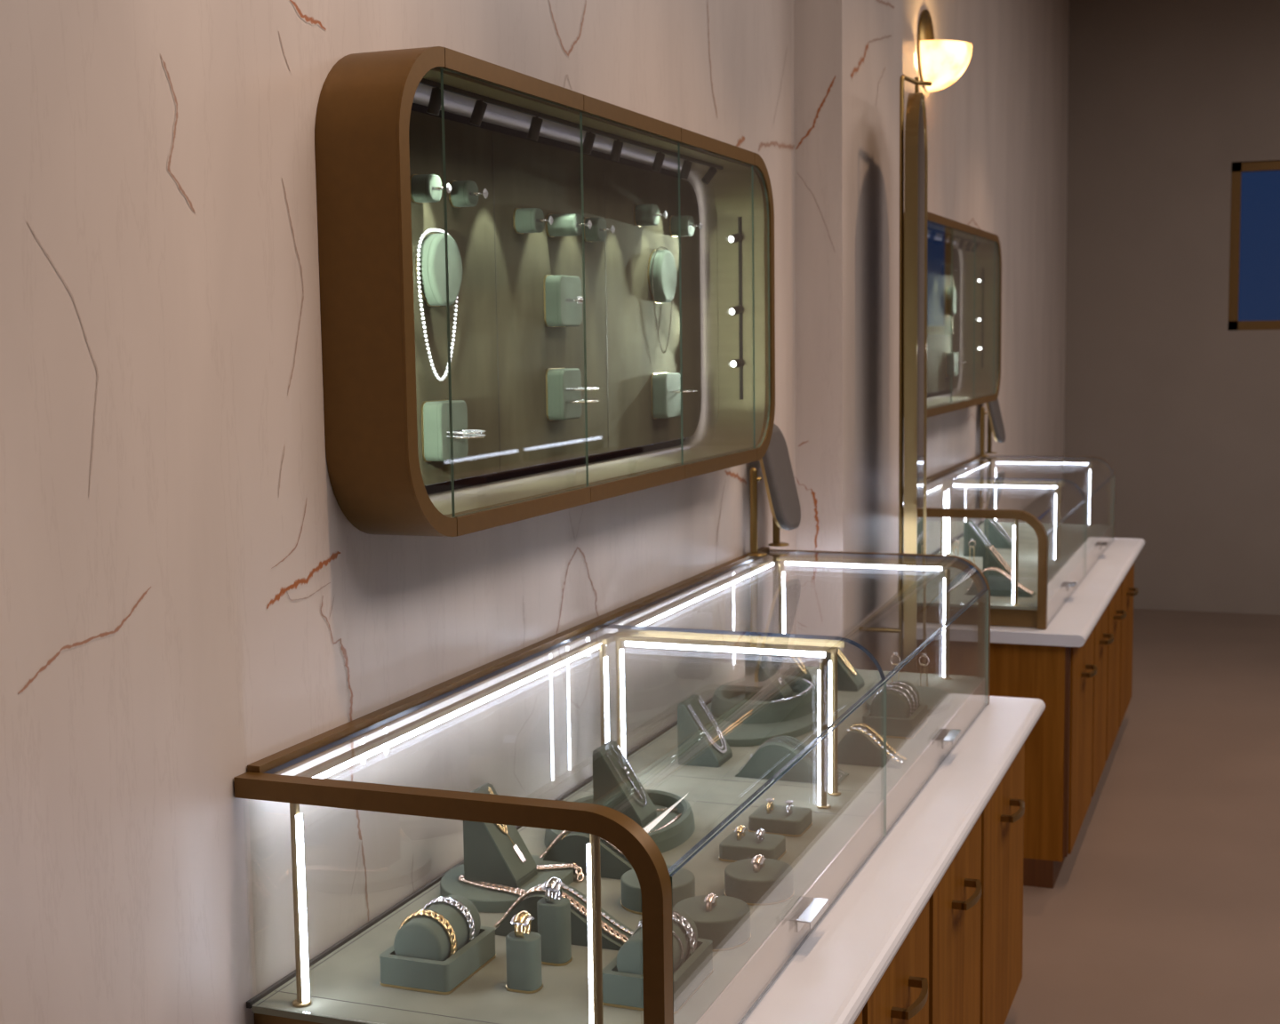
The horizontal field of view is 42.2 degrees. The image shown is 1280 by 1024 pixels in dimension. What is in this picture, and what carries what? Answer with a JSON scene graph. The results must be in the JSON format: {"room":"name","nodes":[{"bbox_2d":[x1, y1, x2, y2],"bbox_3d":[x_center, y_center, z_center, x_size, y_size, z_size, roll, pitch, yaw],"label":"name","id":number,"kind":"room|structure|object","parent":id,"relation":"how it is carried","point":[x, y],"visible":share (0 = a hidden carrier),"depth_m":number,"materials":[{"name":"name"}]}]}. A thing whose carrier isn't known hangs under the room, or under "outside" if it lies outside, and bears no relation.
{"room":"shop","nodes":[
{"label":"shop","id":0,"kind":"room"},
{"bbox_2d":[0,0,1069,1023],"bbox_3d":[0.213,-0.555,3.841,0.160,3.400,11.800,1,6,21],"label":"wall","id":1,"kind":"structure","parent":0,"point":[189,600],"depth_m":1.92,"materials":[{"name":"stone"}]},
{"bbox_2d":[314,46,775,536],"bbox_3d":[-0.086,-0.347,2.771,0.183,0.619,1.595,1,6,21],"label":"display cabinet","id":2,"kind":"object","parent":1,"relation":"attached to","point":[374,130],"visible":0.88,"depth_m":2.59,"materials":[{"name":"brown metal"}]},
{"bbox_2d":[409,174,441,203],"bbox_3d":[-0.299,-0.453,2.322,0.031,0.040,0.042,1,6,21],"label":"block","id":3,"kind":"object","parent":2,"relation":"attached to","point":[422,191],"visible":0.96,"depth_m":2.31,"materials":[{"name":"green fabric"}]},
{"bbox_2d":[416,232,462,306],"bbox_3d":[-0.286,-0.347,2.372,0.026,0.104,0.100,1,6,21],"label":"bust","id":4,"kind":"object","parent":2,"relation":"attached to","point":[433,278],"visible":0.94,"depth_m":2.35,"materials":[{"name":"green fabric"}]},
{"bbox_2d":[416,227,458,381],"bbox_3d":[-0.288,-0.297,2.375,0.005,0.218,0.122,1,6,21],"label":"necklace","id":5,"kind":"object","parent":4,"relation":"on","point":[432,229],"visible":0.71,"depth_m":2.35,"materials":[{"name":"white metal"}]},
{"bbox_2d":[421,399,468,462],"bbox_3d":[-0.281,-0.118,2.393,0.031,0.087,0.087,1,6,21],"label":"block","id":6,"kind":"object","parent":2,"relation":"attached to","point":[436,413],"visible":0.91,"depth_m":2.36,"materials":[{"name":"green fabric"}]},
{"bbox_2d":[447,433,486,438],"bbox_3d":[-0.246,-0.109,2.381,0.049,0.004,0.057,1,6,21],"label":"bracelet","id":7,"kind":"object","parent":6,"relation":"on","point":[465,436],"visible":0.89,"depth_m":2.36,"materials":[{"name":"white metal"}]},
{"bbox_2d":[448,180,478,207],"bbox_3d":[-0.258,-0.467,2.431,0.030,0.039,0.040,1,6,21],"label":"block","id":8,"kind":"object","parent":2,"relation":"attached to","point":[460,196],"visible":0.98,"depth_m":2.42,"materials":[{"name":"green fabric"}]},
{"bbox_2d":[512,208,543,233],"bbox_3d":[-0.176,-0.464,2.638,0.036,0.040,0.043,1,6,21],"label":"block","id":9,"kind":"object","parent":2,"relation":"attached to","point":[524,220],"visible":1,"depth_m":2.62,"materials":[{"name":"green fabric"}]},
{"bbox_2d":[543,274,582,327],"bbox_3d":[-0.128,-0.354,2.779,0.030,0.086,0.094,1,6,21],"label":"block","id":10,"kind":"object","parent":2,"relation":"attached to","point":[559,310],"visible":1,"depth_m":2.74,"materials":[{"name":"green fabric"}]},
{"bbox_2d":[545,368,581,420],"bbox_3d":[-0.127,-0.199,2.791,0.031,0.087,0.082,1,6,21],"label":"block","id":11,"kind":"object","parent":2,"relation":"attached to","point":[557,380],"visible":1,"depth_m":2.76,"materials":[{"name":"green fabric"}]},
{"bbox_2d":[545,213,582,237],"bbox_3d":[-0.125,-0.476,2.750,0.051,0.038,0.039,1,6,21],"label":"block","id":12,"kind":"object","parent":2,"relation":"attached to","point":[565,224],"visible":0.93,"depth_m":2.73,"materials":[{"name":"green fabric"}]},
{"bbox_2d":[419,78,723,183],"bbox_3d":[-0.073,-0.602,2.707,0.028,0.042,1.300,1,6,21],"label":"track","id":13,"kind":"object","parent":2,"relation":"attached to","point":[434,107],"visible":0.98,"depth_m":2.57,"materials":[{"name":"black metal"}]},
{"bbox_2d":[584,216,607,241],"bbox_3d":[-0.078,-0.495,2.906,0.027,0.042,0.047,1,6,21],"label":"block","id":14,"kind":"object","parent":2,"relation":"attached to","point":[594,234],"visible":0.94,"depth_m":2.89,"materials":[{"name":"green fabric"}]},
{"bbox_2d":[633,203,659,226],"bbox_3d":[0.013,-0.561,3.129,0.036,0.041,0.046,1,6,21],"label":"block","id":15,"kind":"object","parent":2,"relation":"attached to","point":[644,214],"visible":1,"depth_m":3.11,"materials":[{"name":"green fabric"}]},
{"bbox_2d":[648,249,676,303],"bbox_3d":[0.045,-0.460,3.233,0.026,0.103,0.102,1,6,21],"label":"bust","id":16,"kind":"object","parent":2,"relation":"attached to","point":[664,279],"visible":1,"depth_m":3.21,"materials":[{"name":"green fabric"}]},
{"bbox_2d":[652,246,672,353],"bbox_3d":[0.045,-0.414,3.243,0.002,0.208,0.114,1,6,21],"label":"necklace","id":17,"kind":"object","parent":16,"relation":"hanging from","point":[660,246],"visible":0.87,"depth_m":3.22,"materials":[{"name":"silver metal"}]},
{"bbox_2d":[650,372,680,418],"bbox_3d":[0.053,-0.229,3.262,0.031,0.089,0.095,1,6,21],"label":"block","id":18,"kind":"object","parent":2,"relation":"attached to","point":[665,404],"visible":0.91,"depth_m":3.22,"materials":[{"name":"green fabric"}]},
{"bbox_2d":[669,215,694,237],"bbox_3d":[0.085,-0.572,3.313,0.038,0.041,0.047,1,6,21],"label":"block","id":19,"kind":"object","parent":2,"relation":"attached to","point":[686,220],"visible":0.99,"depth_m":3.30,"materials":[{"name":"green fabric"}]},
{"bbox_2d":[728,216,743,399],"bbox_3d":[0.202,-0.424,3.457,0.020,0.380,0.042,3,7,32],"label":"track","id":20,"kind":"object","parent":2,"relation":"attached to","point":[736,237],"visible":1,"depth_m":3.46,"materials":[{"name":"black metal"}]},
{"bbox_2d":[917,9,972,92],"bbox_3d":[1.011,-1.517,5.431,0.153,0.264,0.284,1,6,21],"label":"wall sconce","id":21,"kind":"object","parent":1,"relation":"attached to","point":[941,63],"visible":0.98,"depth_m":5.36,"materials":[{"name":"white glass"}]},
{"bbox_2d":[903,211,1001,417],"bbox_3d":[1.018,-0.664,5.650,0.183,0.619,1.595,1,6,21],"label":"display cabinet","id":22,"kind":"object","parent":1,"relation":"attached to","point":[961,332],"visible":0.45,"depth_m":6.25,"materials":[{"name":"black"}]},
{"bbox_2d":[945,287,956,315],"bbox_3d":[1.149,-0.777,6.112,0.026,0.103,0.095,1,6,21],"label":"bust","id":23,"kind":"object","parent":22,"relation":"attached to","point":[948,290],"visible":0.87,"depth_m":6.08,"materials":[{"name":"green fabric"}]},
{"bbox_2d":[945,352,958,376],"bbox_3d":[1.157,-0.546,6.142,0.031,0.089,0.095,1,6,21],"label":"block","id":24,"kind":"object","parent":22,"relation":"attached to","point":[955,356],"visible":1,"depth_m":6.10,"materials":[{"name":"green fabric"}]},
{"bbox_2d":[927,226,980,252],"bbox_3d":[1.031,-0.919,5.587,0.028,0.042,1.300,1,6,21],"label":"track","id":25,"kind":"object","parent":22,"relation":"attached to","point":[933,231],"visible":0.69,"depth_m":5.66,"materials":[{"name":"black metal"}]},
{"bbox_2d":[977,268,984,367],"bbox_3d":[1.306,-0.741,6.337,0.020,0.380,0.042,3,7,32],"label":"track","id":26,"kind":"object","parent":22,"relation":"attached to","point":[981,279],"visible":1,"depth_m":6.34,"materials":[{"name":"black metal"}]},
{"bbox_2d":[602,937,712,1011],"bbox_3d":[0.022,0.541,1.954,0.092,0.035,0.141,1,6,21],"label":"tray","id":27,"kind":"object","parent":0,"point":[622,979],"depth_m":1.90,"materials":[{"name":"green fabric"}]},
{"bbox_2d":[793,0,903,671],"bbox_3d":[0.483,-0.615,4.380,0.278,3.400,0.694,1,6,21],"label":"pillar","id":28,"kind":"structure","parent":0,"point":[848,53],"depth_m":4.11,"materials":[{"name":"paint"}]},
{"bbox_2d":[858,74,932,672],"bbox_3d":[0.676,-0.318,4.300,0.154,1.580,0.341,1,6,21],"label":"arched mirror","id":29,"kind":"object","parent":28,"relation":"attached to","point":[913,237],"visible":0.93,"depth_m":4.17,"materials":[{"name":"gold metal"}]},
{"bbox_2d":[916,99,926,672],"bbox_3d":[0.725,-0.297,4.285,0.004,1.517,0.317,1,6,14],"label":"mirror","id":30,"kind":"object","parent":29,"relation":"attached to","point":[921,111],"depth_m":4.29,"materials":[{"name":"silver metal"}]},
{"bbox_2d":[1004,608,1279,1023],"bbox_3d":[2.509,1.243,3.158,4.700,0.100,11.800,1,6,21],"label":"floor","id":31,"kind":"structure","parent":0,"point":[1164,907],"depth_m":4.89,"materials":[{"name":"tile"}]},
{"bbox_2d":[853,1010,862,1023],"bbox_3d":[-0.063,0.992,2.098,0.634,0.694,0.609,1,6,21],"label":"base cabinet","id":32,"kind":"object","parent":31,"relation":"on","point":[859,1020],"visible":0.02,"depth_m":2.24,"materials":[{"name":"brown wood"}]},
{"bbox_2d":[742,696,1045,1023],"bbox_3d":[0.218,0.548,2.809,0.633,0.033,2.262,1,6,21],"label":"countertop","id":33,"kind":"structure","parent":32,"relation":"on","point":[830,979],"depth_m":2.50,"materials":[{"name":"white stone"}]},
{"bbox_2d":[233,546,990,1023],"bbox_3d":[0.168,0.362,2.796,0.541,0.339,2.120,1,6,21],"label":"display case","id":34,"kind":"object","parent":33,"relation":"on","point":[851,819],"visible":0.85,"depth_m":2.24,"materials":[{"name":"clear glass"}]},
{"bbox_2d":[379,895,495,994],"bbox_3d":[-0.245,0.519,2.015,0.095,0.078,0.134,1,6,21],"label":"display stand","id":35,"kind":"object","parent":34,"relation":"on","point":[418,960],"visible":0.97,"depth_m":1.97,"materials":[{"name":"green fabric"}]},
{"bbox_2d":[398,909,457,958],"bbox_3d":[-0.256,0.508,1.987,0.076,0.062,0.015,1,6,21],"label":"bracelet","id":36,"kind":"object","parent":35,"relation":"on","point":[452,935],"visible":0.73,"depth_m":1.98,"materials":[{"name":"gold metal"}]},
{"bbox_2d":[421,896,475,943],"bbox_3d":[-0.238,0.503,2.033,0.076,0.062,0.015,1,6,21],"label":"bracelet","id":37,"kind":"object","parent":35,"relation":"on","point":[471,926],"visible":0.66,"depth_m":2.02,"materials":[{"name":"silver metal"}]},
{"bbox_2d":[457,875,526,895],"bbox_3d":[-0.190,0.521,2.259,0.159,0.022,0.024,4,8,40],"label":"bracelet","id":38,"kind":"object","parent":34,"relation":"in","point":[482,884],"visible":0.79,"depth_m":2.26,"materials":[{"name":"gold metal"}]},
{"bbox_2d":[440,855,573,912],"bbox_3d":[-0.191,0.518,2.321,0.171,0.016,0.204,1,6,21],"label":"display riser","id":39,"kind":"object","parent":34,"relation":"on","point":[484,900],"visible":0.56,"depth_m":2.27,"materials":[{"name":"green fabric"}]},
{"bbox_2d":[463,783,537,887],"bbox_3d":[-0.194,0.449,2.303,0.080,0.125,0.069,1,6,21],"label":"display stand","id":40,"kind":"object","parent":39,"relation":"on","point":[490,856],"visible":0.78,"depth_m":2.28,"materials":[{"name":"green fabric"}]},
{"bbox_2d":[488,787,526,863],"bbox_3d":[-0.191,0.438,2.301,0.059,0.099,0.042,1,6,21],"label":"necklace","id":41,"kind":"object","parent":40,"relation":"on","point":[504,828],"visible":0.36,"depth_m":2.30,"materials":[{"name":"gold metal"}]},
{"bbox_2d":[536,862,583,882],"bbox_3d":[-0.119,0.511,2.347,0.080,0.024,0.022,-1,6,-1],"label":"bracelet","id":42,"kind":"object","parent":39,"relation":"on","point":[572,865],"visible":0.94,"depth_m":2.34,"materials":[{"name":"gold metal"}]},
{"bbox_2d":[505,930,543,993],"bbox_3d":[-0.137,0.531,1.958,0.042,0.064,0.033,1,6,21],"label":"pedestal","id":43,"kind":"object","parent":34,"relation":"on","point":[524,955],"visible":0.95,"depth_m":1.94,"materials":[{"name":"green fabric"}]},
{"bbox_2d":[510,910,535,937],"bbox_3d":[-0.138,0.487,1.954,0.023,0.032,0.030,1,6,21],"label":"ring","id":44,"kind":"object","parent":43,"relation":"on","point":[522,920],"visible":1,"depth_m":1.95,"materials":[{"name":"gold metal"}]},
{"bbox_2d":[536,896,572,966],"bbox_3d":[-0.105,0.516,2.042,0.041,0.076,0.034,1,6,21],"label":"pedestal","id":45,"kind":"object","parent":34,"relation":"on","point":[554,919],"visible":0.85,"depth_m":2.03,"materials":[{"name":"green fabric"}]},
{"bbox_2d":[541,876,565,903],"bbox_3d":[-0.106,0.465,2.036,0.024,0.033,0.030,1,6,21],"label":"ring","id":46,"kind":"object","parent":45,"relation":"on","point":[553,886],"visible":1,"depth_m":2.03,"materials":[{"name":"silver metal"}]},
{"bbox_2d":[495,884,633,950],"bbox_3d":[-0.097,0.516,2.129,0.186,0.058,0.056,1,6,21],"label":"ramp","id":47,"kind":"object","parent":34,"relation":"on","point":[579,922],"visible":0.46,"depth_m":2.11,"materials":[{"name":"green fabric"}]},
{"bbox_2d":[494,886,628,943],"bbox_3d":[-0.102,0.511,2.115,0.190,0.062,0.016,1,6,21],"label":"bracelet","id":48,"kind":"object","parent":47,"relation":"on","point":[580,908],"visible":0.73,"depth_m":2.11,"materials":[{"name":"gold metal"}]},
{"bbox_2d":[522,882,632,935],"bbox_3d":[-0.092,0.509,2.139,0.179,0.058,0.007,1,6,21],"label":"bracelet","id":49,"kind":"object","parent":47,"relation":"on","point":[612,921],"visible":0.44,"depth_m":2.12,"materials":[{"name":"white"}]},
{"bbox_2d":[542,831,632,879],"bbox_3d":[-0.058,0.488,2.389,0.185,0.058,0.060,1,6,21],"label":"ramp","id":50,"kind":"object","parent":34,"relation":"on","point":[572,848],"visible":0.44,"depth_m":2.37,"materials":[{"name":"green fabric"}]},
{"bbox_2d":[539,830,626,858],"bbox_3d":[-0.063,0.482,2.377,0.192,0.064,0.020,1,6,21],"label":"bracelet","id":51,"kind":"object","parent":50,"relation":"on","point":[564,833],"visible":0.34,"depth_m":2.39,"materials":[{"name":"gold metal"}]},
{"bbox_2d":[544,789,695,853],"bbox_3d":[-0.030,0.482,2.568,0.220,0.032,0.304,1,6,21],"label":"display riser","id":52,"kind":"object","parent":34,"relation":"on","point":[668,837],"visible":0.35,"depth_m":2.56,"materials":[{"name":"green fabric"}]},
{"bbox_2d":[592,740,656,827],"bbox_3d":[-0.024,0.425,2.595,0.080,0.118,0.068,1,6,21],"label":"wedge","id":53,"kind":"object","parent":52,"relation":"on","point":[609,790],"visible":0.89,"depth_m":2.57,"materials":[{"name":"green fabric"}]},
{"bbox_2d":[607,744,642,799],"bbox_3d":[-0.023,0.408,2.593,0.054,0.082,0.022,1,6,21],"label":"necklace","id":54,"kind":"object","parent":53,"relation":"on","point":[627,773],"visible":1,"depth_m":2.59,"materials":[{"name":"silver metal"}]},
{"bbox_2d":[605,744,647,807],"bbox_3d":[-0.018,0.415,2.592,0.057,0.088,0.052,1,6,21],"label":"necklace","id":55,"kind":"object","parent":53,"relation":"on","point":[619,748],"visible":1,"depth_m":2.58,"materials":[{"name":"silver metal"}]},
{"bbox_2d":[620,865,695,914],"bbox_3d":[0.024,0.512,2.249,0.102,0.036,0.106,1,6,21],"label":"drum","id":56,"kind":"object","parent":34,"relation":"on","point":[684,880],"visible":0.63,"depth_m":2.22,"materials":[{"name":"green fabric"}]},
{"bbox_2d":[602,907,713,1014],"bbox_3d":[0.021,0.522,1.952,0.094,0.078,0.143,1,6,21],"label":"display stand","id":57,"kind":"object","parent":34,"relation":"on","point":[622,978],"visible":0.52,"depth_m":1.90,"materials":[{"name":"green fabric"}]},
{"bbox_2d":[635,911,696,961],"bbox_3d":[0.030,0.505,1.973,0.076,0.063,0.019,1,6,21],"label":"bracelet","id":58,"kind":"object","parent":57,"relation":"on","point":[677,917],"visible":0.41,"depth_m":1.96,"materials":[{"name":"silver metal"}]},
{"bbox_2d":[677,694,732,767],"bbox_3d":[0.118,0.395,2.997,0.077,0.112,0.081,1,6,21],"label":"wedge","id":59,"kind":"object","parent":34,"relation":"on","point":[693,747],"visible":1,"depth_m":2.97,"materials":[{"name":"green fabric"}]},
{"bbox_2d":[689,698,723,748],"bbox_3d":[0.123,0.385,2.994,0.055,0.083,0.054,1,6,21],"label":"necklace","id":60,"kind":"object","parent":59,"relation":"on","point":[700,701],"visible":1,"depth_m":3.00,"materials":[{"name":"white metal"}]},
{"bbox_2d":[687,696,727,752],"bbox_3d":[0.126,0.388,2.993,0.060,0.091,0.075,1,6,21],"label":"necklace","id":61,"kind":"object","parent":59,"relation":"on","point":[700,699],"visible":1,"depth_m":2.98,"materials":[{"name":"white metal"}]},
{"bbox_2d":[673,895,751,951],"bbox_3d":[0.091,0.524,2.117,0.100,0.038,0.106,1,6,21],"label":"drum","id":62,"kind":"object","parent":34,"relation":"on","point":[727,925],"visible":0.72,"depth_m":2.08,"materials":[{"name":"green fabric"}]},
{"bbox_2d":[704,893,718,911],"bbox_3d":[0.091,0.501,2.114,0.015,0.028,0.024,1,6,21],"label":"ring","id":63,"kind":"object","parent":62,"relation":"on","point":[710,900],"visible":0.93,"depth_m":2.11,"materials":[{"name":"gold metal"}]},
{"bbox_2d":[719,831,786,862],"bbox_3d":[0.167,0.495,2.447,0.086,0.024,0.079,1,6,21],"label":"block","id":64,"kind":"object","parent":34,"relation":"on","point":[773,846],"visible":0.8,"depth_m":2.42,"materials":[{"name":"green fabric"}]},
{"bbox_2d":[724,858,793,905],"bbox_3d":[0.164,0.508,2.281,0.096,0.034,0.104,1,6,21],"label":"drum","id":65,"kind":"object","parent":34,"relation":"on","point":[773,884],"visible":0.91,"depth_m":2.25,"materials":[{"name":"green fabric"}]},
{"bbox_2d":[751,854,766,871],"bbox_3d":[0.164,0.486,2.279,0.018,0.030,0.027,1,6,21],"label":"ring","id":66,"kind":"object","parent":65,"relation":"on","point":[758,861],"visible":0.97,"depth_m":2.27,"materials":[{"name":"gold metal"}]},
{"bbox_2d":[705,693,828,746],"bbox_3d":[0.243,0.408,3.322,0.256,0.014,0.470,1,6,21],"label":"display riser","id":67,"kind":"object","parent":34,"relation":"on","point":[736,734],"visible":0.27,"depth_m":3.18,"materials":[{"name":"green fabric"}]},
{"bbox_2d":[711,674,817,723],"bbox_3d":[0.254,0.376,3.362,0.208,0.040,0.300,1,6,21],"label":"tray","id":68,"kind":"object","parent":67,"relation":"on","point":[729,703],"visible":0.81,"depth_m":3.26,"materials":[{"name":"green fabric"}]},
{"bbox_2d":[744,653,792,701],"bbox_3d":[0.265,0.333,3.398,0.083,0.098,0.064,1,6,21],"label":"wedge","id":69,"kind":"object","parent":68,"relation":"on","point":[761,684],"visible":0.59,"depth_m":3.38,"materials":[{"name":"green fabric"}]},
{"bbox_2d":[745,423,800,556],"bbox_3d":[0.309,-0.058,3.752,0.089,0.292,0.226,1,6,21],"label":"vanity mirror","id":70,"kind":"object","parent":34,"relation":"on","point":[776,467],"visible":0.88,"depth_m":3.69,"materials":[{"name":"gold metal"}]},
{"bbox_2d":[748,804,812,836],"bbox_3d":[0.219,0.480,2.585,0.086,0.024,0.082,1,6,21],"label":"block","id":71,"kind":"object","parent":34,"relation":"on","point":[798,820],"visible":0.96,"depth_m":2.56,"materials":[{"name":"green fabric"}]},
{"bbox_2d":[771,654,811,680],"bbox_3d":[0.335,0.328,3.665,0.075,0.100,0.061,1,6,21],"label":"wedge","id":72,"kind":"object","parent":34,"relation":"on","point":[785,665],"visible":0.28,"depth_m":3.64,"materials":[{"name":"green fabric"}]},
{"bbox_2d":[735,736,848,785],"bbox_3d":[0.264,0.429,2.885,0.186,0.062,0.070,1,6,21],"label":"ramp","id":73,"kind":"object","parent":34,"relation":"on","point":[772,756],"visible":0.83,"depth_m":2.86,"materials":[{"name":"green fabric"}]},
{"bbox_2d":[738,740,839,779],"bbox_3d":[0.257,0.426,2.864,0.181,0.061,0.003,1,6,21],"label":"bracelet","id":74,"kind":"object","parent":73,"relation":"on","point":[794,748],"visible":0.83,"depth_m":2.87,"materials":[{"name":"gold metal"}]},
{"bbox_2d":[819,647,863,691],"bbox_3d":[0.440,0.332,3.606,0.083,0.100,0.066,1,6,21],"label":"wedge","id":75,"kind":"object","parent":34,"relation":"on","point":[846,680],"visible":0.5,"depth_m":3.58,"materials":[{"name":"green fabric"}]},
{"bbox_2d":[837,648,856,675],"bbox_3d":[0.444,0.321,3.604,0.057,0.070,0.026,1,6,21],"label":"necklace","id":76,"kind":"object","parent":75,"relation":"on","point":[840,654],"visible":0.69,"depth_m":3.60,"materials":[{"name":"gold metal"}]},
{"bbox_2d":[827,726,907,768],"bbox_3d":[0.407,0.419,2.974,0.135,0.060,0.060,1,6,21],"label":"ramp","id":77,"kind":"object","parent":34,"relation":"on","point":[856,748],"visible":0.79,"depth_m":2.95,"materials":[{"name":"green fabric"}]},
{"bbox_2d":[846,727,903,763],"bbox_3d":[0.418,0.416,2.954,0.104,0.062,0.010,1,6,21],"label":"bracelet","id":78,"kind":"object","parent":77,"relation":"on","point":[864,731],"visible":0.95,"depth_m":2.95,"materials":[{"name":"white"}]},
{"bbox_2d":[849,723,906,760],"bbox_3d":[0.428,0.413,2.979,0.105,0.061,0.011,1,6,21],"label":"bracelet","id":79,"kind":"object","parent":77,"relation":"on","point":[873,731],"visible":0.94,"depth_m":2.98,"materials":[{"name":"gold metal"}]},
{"bbox_2d":[862,680,927,738],"bbox_3d":[0.496,0.380,3.221,0.100,0.084,0.152,1,6,21],"label":"box","id":80,"kind":"object","parent":34,"relation":"on","point":[898,708],"visible":0.76,"depth_m":3.16,"materials":[{"name":"green fabric"}]},
{"bbox_2d":[862,703,927,737],"bbox_3d":[0.497,0.402,3.224,0.098,0.034,0.150,1,6,21],"label":"tray","id":81,"kind":"object","parent":80,"relation":"on","point":[898,724],"depth_m":3.16,"materials":[{"name":"green fabric"}]},
{"bbox_2d":[866,685,951,716],"bbox_3d":[0.557,0.392,3.431,0.170,0.014,0.256,1,6,21],"label":"display riser","id":82,"kind":"object","parent":34,"relation":"on","point":[938,700],"visible":0.48,"depth_m":3.42,"materials":[{"name":"green fabric"}]},
{"bbox_2d":[862,900,928,1023],"bbox_3d":[0.130,0.936,2.599,0.634,0.694,0.469,1,6,21],"label":"base cabinet","id":83,"kind":"object","parent":31,"relation":"on","point":[900,996],"visible":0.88,"depth_m":2.50,"materials":[{"name":"brown wood"}]},
{"bbox_2d":[928,814,981,1023],"bbox_3d":[0.304,0.886,3.056,0.634,0.694,0.511,1,6,21],"label":"base cabinet","id":84,"kind":"object","parent":31,"relation":"on","point":[955,903],"visible":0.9,"depth_m":2.93,"materials":[{"name":"brown wood"}]},
{"bbox_2d":[899,628,1096,888],"bbox_3d":[1.041,0.675,4.977,0.634,0.694,0.609,1,6,21],"label":"base cabinet","id":85,"kind":"object","parent":31,"relation":"on","point":[1058,763],"visible":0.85,"depth_m":4.63,"materials":[{"name":"brown wood"}]},
{"bbox_2d":[897,537,1144,647],"bbox_3d":[1.323,0.231,5.689,0.633,0.033,2.262,1,6,21],"label":"countertop","id":86,"kind":"structure","parent":85,"relation":"on","point":[1076,620],"depth_m":4.86,"materials":[{"name":"white stone"}]},
{"bbox_2d":[903,454,1115,629],"bbox_3d":[1.272,0.045,5.675,0.541,0.339,2.120,1,6,21],"label":"display case","id":87,"kind":"object","parent":86,"relation":"on","point":[1051,561],"visible":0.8,"depth_m":5.27,"materials":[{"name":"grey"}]},
{"bbox_2d":[963,520,989,557],"bbox_3d":[1.175,0.091,5.729,0.095,0.118,0.081,1,6,21],"label":"wedge","id":88,"kind":"object","parent":87,"relation":"on","point":[969,533],"visible":0.62,"depth_m":5.70,"materials":[{"name":"green fabric"}]},
{"bbox_2d":[977,398,1005,456],"bbox_3d":[1.413,-0.374,6.632,0.089,0.292,0.226,1,6,21],"label":"vanity mirror","id":89,"kind":"object","parent":87,"relation":"on","point":[995,420],"visible":0.77,"depth_m":6.56,"materials":[{"name":"gold metal"}]},
{"bbox_2d":[984,518,1013,548],"bbox_3d":[1.288,0.074,5.941,0.095,0.105,0.081,1,6,21],"label":"wedge","id":90,"kind":"object","parent":87,"relation":"on","point":[994,536],"visible":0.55,"depth_m":5.91,"materials":[{"name":"green fabric"}]},
{"bbox_2d":[964,569,1034,597],"bbox_3d":[1.056,0.207,4.861,0.195,0.072,0.060,1,6,21],"label":"ramp","id":91,"kind":"object","parent":87,"relation":"on","point":[999,585],"visible":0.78,"depth_m":4.83,"materials":[{"name":"green fabric"}]},
{"bbox_2d":[966,568,1032,594],"bbox_3d":[1.051,0.202,4.844,0.193,0.073,0.014,1,6,21],"label":"bracelet","id":92,"kind":"object","parent":91,"relation":"on","point":[988,569],"visible":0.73,"depth_m":4.83,"materials":[{"name":"gold metal"}]},
{"bbox_2d":[982,544,1018,582],"bbox_3d":[1.099,0.164,5.044,0.097,0.118,0.081,1,6,21],"label":"wedge","id":93,"kind":"object","parent":87,"relation":"on","point":[989,560],"visible":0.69,"depth_m":5.02,"materials":[{"name":"green fabric"}]},
{"bbox_2d":[989,544,1012,575],"bbox_3d":[1.106,0.154,5.041,0.081,0.100,0.054,1,6,21],"label":"necklace","id":94,"kind":"object","parent":93,"relation":"on","point":[1010,572],"visible":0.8,"depth_m":5.03,"materials":[{"name":"gold metal"}]},
{"bbox_2d":[979,742,1024,1023],"bbox_3d":[0.500,0.830,3.566,0.634,0.694,0.587,1,6,21],"label":"base cabinet","id":95,"kind":"object","parent":31,"relation":"on","point":[1003,817],"visible":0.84,"depth_m":3.44,"materials":[{"name":"brown wood"}]},
{"bbox_2d":[1091,605,1113,797],"bbox_3d":[1.234,0.620,5.479,0.634,0.694,0.469,1,6,21],"label":"base cabinet","id":96,"kind":"object","parent":31,"relation":"on","point":[1101,636],"visible":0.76,"depth_m":5.36,"materials":[{"name":"brown wood"}]},
{"bbox_2d":[1105,583,1126,760],"bbox_3d":[1.409,0.570,5.935,0.634,0.694,0.511,1,6,21],"label":"base cabinet","id":97,"kind":"object","parent":31,"relation":"on","point":[1115,612],"visible":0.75,"depth_m":5.82,"materials":[{"name":"brown wood"}]},
{"bbox_2d":[1119,562,1138,727],"bbox_3d":[1.605,0.513,6.446,0.634,0.694,0.587,1,6,21],"label":"base cabinet","id":98,"kind":"object","parent":31,"relation":"on","point":[1127,594],"visible":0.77,"depth_m":6.32,"materials":[{"name":"brown wood"}]},
{"bbox_2d":[1063,0,1279,615],"bbox_3d":[4.606,-1.107,8.512,4.700,3.400,0.120,1,6,21],"label":"wall","id":99,"kind":"structure","parent":0,"point":[1183,408],"depth_m":9.09,"materials":[{"name":"paint"}]},
{"bbox_2d":[1227,160,1279,330],"bbox_3d":[3.514,-1.431,8.884,0.660,0.900,0.060,1,6,21],"label":"picture frame","id":100,"kind":"structure","parent":99,"relation":"in","point":[1238,167],"depth_m":8.96,"materials":[{"name":"brown metal"}]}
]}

